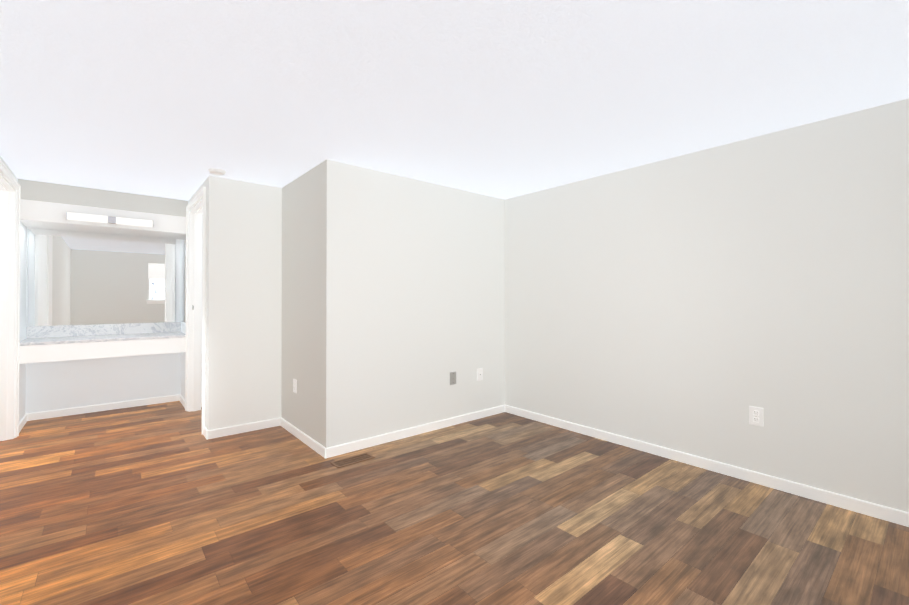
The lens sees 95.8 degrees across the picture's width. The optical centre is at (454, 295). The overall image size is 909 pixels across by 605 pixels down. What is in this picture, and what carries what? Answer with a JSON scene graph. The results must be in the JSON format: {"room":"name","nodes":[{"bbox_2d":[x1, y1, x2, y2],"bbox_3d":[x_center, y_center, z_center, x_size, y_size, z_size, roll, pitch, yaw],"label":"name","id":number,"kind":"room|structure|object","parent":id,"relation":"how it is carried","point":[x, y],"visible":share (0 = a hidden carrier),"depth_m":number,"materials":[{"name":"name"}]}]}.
{"room":"empty bedroom","nodes":[
{"label":"empty bedroom","id":0,"kind":"room"},
{"bbox_2d":[0,156,26,421],"bbox_3d":[-4.020,0.100,3.643,0.120,2.440,1.770,0,-1,-40],"label":"wall","id":1,"kind":"structure","parent":0,"point":[23,291],"depth_m":4.18,"materials":[{"name":"white paint"}]},
{"bbox_2d":[0,160,20,440],"bbox_3d":[-3.608,0.133,3.172,0.146,2.368,1.738,0,-1,-40],"label":"door frame","id":2,"kind":"structure","parent":1,"relation":"attached to","point":[10,201],"depth_m":3.78,"materials":[{"name":"white wood"}]},
{"bbox_2d":[19,414,26,432],"bbox_3d":[-4.334,1.284,4.110,0.013,0.078,0.640,0,-1,-40],"label":"baseboard","id":3,"kind":"structure","parent":1,"relation":"attached to","point":[22,422],"depth_m":4.14,"materials":[{"name":"white wood"}]},
{"bbox_2d":[26,228,180,413],"bbox_3d":[-4.058,0.108,4.847,1.615,2.440,0.120,0,-1,-40],"label":"wall","id":4,"kind":"structure","parent":0,"point":[56,385],"depth_m":4.75,"materials":[{"name":"white paint"}]},
{"bbox_2d":[28,228,175,325],"bbox_3d":[-4.035,-0.198,4.784,1.302,1.048,0.006,0,-1,-40],"label":"mirror","id":5,"kind":"object","parent":4,"relation":"attached to","point":[80,278],"visible":1,"depth_m":4.73,"materials":[{"name":"silver mirror"}]},
{"bbox_2d":[19,322,185,363],"bbox_3d":[-3.822,0.488,4.565,1.371,0.323,0.608,0,-1,-40],"label":"bathroom vanity","id":6,"kind":"object","parent":4,"relation":"attached to","point":[55,343],"visible":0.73,"depth_m":4.45,"materials":[{"name":"white wood"}]},
{"bbox_2d":[27,394,179,420],"bbox_3d":[-4.015,1.289,4.788,1.375,0.078,0.013,0,-1,-40],"label":"baseboard","id":7,"kind":"structure","parent":4,"relation":"attached to","point":[89,409],"depth_m":4.73,"materials":[{"name":"white wood"}]},
{"bbox_2d":[201,300,201,399],"bbox_3d":[-2.512,0.113,5.457,1.535,2.440,0.120,0,-1,-40],"label":"wall","id":8,"kind":"structure","parent":0,"point":[201,349],"depth_m":4.93,"materials":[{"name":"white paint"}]},
{"bbox_2d":[181,175,223,429],"bbox_3d":[-2.878,0.107,4.607,0.120,2.440,2.007,0,-1,-40],"label":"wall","id":9,"kind":"structure","parent":0,"point":[214,185],"depth_m":3.85,"materials":[{"name":"white paint"}]},
{"bbox_2d":[180,394,184,407],"bbox_3d":[-3.302,1.291,4.999,0.013,0.078,0.610,0,-1,-40],"label":"baseboard","id":10,"kind":"structure","parent":9,"relation":"attached to","point":[182,400],"depth_m":5.01,"materials":[{"name":"white wood"}]},
{"bbox_2d":[180,235,185,323],"bbox_3d":[-3.318,-0.201,5.028,0.010,1.058,0.500,0,-1,-40],"label":"mirror side wing","id":11,"kind":"object","parent":9,"relation":"attached to","point":[183,281],"visible":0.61,"depth_m":5.01},
{"bbox_2d":[185,187,205,434],"bbox_3d":[-2.704,0.141,4.382,0.146,2.368,1.111,0,-1,-40],"label":"door frame","id":12,"kind":"structure","parent":9,"relation":"attached to","point":[195,248],"depth_m":4.73,"materials":[{"name":"white wood"}]},
{"bbox_2d":[203,426,207,439],"bbox_3d":[-2.330,1.283,3.846,0.013,0.078,0.176,0,-1,-40],"label":"baseboard","id":13,"kind":"structure","parent":9,"relation":"attached to","point":[204,431],"depth_m":3.84,"materials":[{"name":"white wood"}]},
{"bbox_2d":[223,178,281,427],"bbox_3d":[-2.020,0.103,4.096,0.533,2.440,0.120,0,-1,-40],"label":"wall","id":14,"kind":"structure","parent":0,"point":[252,292],"depth_m":4.04,"materials":[{"name":"white paint"}]},
{"bbox_2d":[206,418,279,438],"bbox_3d":[-2.028,1.284,3.994,0.666,0.078,0.013,0,-1,-40],"label":"baseboard","id":15,"kind":"structure","parent":14,"relation":"attached to","point":[233,430],"depth_m":3.97,"materials":[{"name":"white wood"}]},
{"bbox_2d":[281,159,504,447],"bbox_3d":[-0.592,0.106,4.558,2.247,2.440,1.254,0,-1,-40],"label":"wall","id":16,"kind":"structure","parent":0,"point":[393,301],"depth_m":3.82,"materials":[{"name":"white paint"}]},
{"bbox_2d":[293,379,296,392],"bbox_3d":[-1.517,0.855,3.897,0.010,0.128,0.082,0,-1,-40],"label":"outlet","id":17,"kind":"object","parent":16,"relation":"attached to","point":[294,385],"visible":1,"depth_m":3.89,"materials":[{"name":"white plastic"}]},
{"bbox_2d":[280,417,326,457],"bbox_3d":[-1.413,1.282,3.771,0.013,0.078,1.148,0,-1,-40],"label":"baseboard","id":18,"kind":"structure","parent":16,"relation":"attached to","point":[314,445],"depth_m":3.68,"materials":[{"name":"white wood"}]},
{"bbox_2d":[325,405,504,457],"bbox_3d":[-0.234,1.284,4.023,2.140,0.078,0.013,0,-1,-40],"label":"baseboard","id":19,"kind":"structure","parent":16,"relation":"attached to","point":[374,441],"depth_m":3.85,"materials":[{"name":"white wood"}]},
{"bbox_2d":[450,372,455,384],"bbox_3d":[-0.011,0.844,4.209,0.082,0.128,0.018,0,-1,-40],"label":"outlet plate","id":20,"kind":"object","parent":16,"relation":"attached to","point":[452,378],"visible":1,"depth_m":4.21,"materials":[{"name":"grey plastic"}]},
{"bbox_2d":[477,368,482,380],"bbox_3d":[0.276,0.853,4.457,0.082,0.128,0.008,0,-1,-40],"label":"outlet plate","id":21,"kind":"object","parent":16,"relation":"attached to","point":[480,374],"visible":1,"depth_m":4.46,"materials":[{"name":"white plastic"}]},
{"bbox_2d":[0,401,908,604],"bbox_3d":[-1.280,1.364,2.734,5.650,0.100,6.920,0,-1,-40],"label":"floor","id":22,"kind":"structure","parent":0,"point":[167,503],"depth_m":2.35,"materials":[{"name":"brown wood"}]},
{"bbox_2d":[330,452,374,467],"bbox_3d":[-0.814,1.315,3.293,0.323,0.006,0.141,0,-1,-40],"label":"floor vent","id":23,"kind":"object","parent":22,"relation":"in","point":[351,460],"visible":1,"depth_m":3.29,"materials":[{"name":"brown metal"}]},
{"bbox_2d":[0,0,908,200],"bbox_3d":[-1.280,-1.176,2.751,5.650,0.100,6.920,0,-1,-40],"label":"ceiling","id":24,"kind":"structure","parent":0,"point":[500,99],"depth_m":2.18,"materials":[{"name":"white paint"}]},
{"bbox_2d":[18,179,187,216],"bbox_3d":[-3.823,-1.016,4.577,1.371,0.192,0.604,0,-1,-40],"label":"wall","id":25,"kind":"structure","parent":24,"relation":"attached to","point":[61,193],"depth_m":4.28,"materials":[{"name":"white paint"}]},
{"bbox_2d":[20,199,185,239],"bbox_3d":[-3.822,-0.822,4.574,1.371,0.193,0.608,0,-1,-40],"label":"valance","id":26,"kind":"object","parent":25,"relation":"attached to","point":[42,215],"visible":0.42,"depth_m":4.36,"materials":[{"name":"white wood"}]},
{"bbox_2d":[66,212,152,227],"bbox_3d":[-3.607,-0.796,4.323,0.700,0.079,0.050,0,-1,-40],"label":"sconce","id":27,"kind":"object","parent":26,"relation":"attached to","point":[82,217],"visible":1,"depth_m":4.29,"materials":[{"name":"silver metal"}]},
{"bbox_2d":[208,168,225,175],"bbox_3d":[-2.120,-1.103,3.667,0.138,0.031,0.138,0,-1,-40],"label":"smoke detector","id":28,"kind":"object","parent":24,"relation":"attached to","point":[216,171],"visible":1,"depth_m":3.63,"materials":[{"name":"white plastic"}]},
{"bbox_2d":[505,98,908,512],"bbox_3d":[1.804,0.098,3.366,0.120,2.440,3.898,0,-1,-40],"label":"wall","id":29,"kind":"structure","parent":0,"point":[698,303],"depth_m":2.97,"materials":[{"name":"white paint"}]},
{"bbox_2d":[505,405,908,526],"bbox_3d":[1.754,1.279,3.315,0.013,0.078,3.658,0,-1,-40],"label":"baseboard","id":30,"kind":"structure","parent":29,"relation":"attached to","point":[892,515],"depth_m":2.95,"materials":[{"name":"white wood"}]},
{"bbox_2d":[749,406,762,426],"bbox_3d":[2.119,0.845,2.884,0.010,0.128,0.082,0,-1,-40],"label":"outlet","id":31,"kind":"object","parent":29,"relation":"attached to","point":[755,415],"visible":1,"depth_m":2.88,"materials":[{"name":"white plastic"}]}
]}

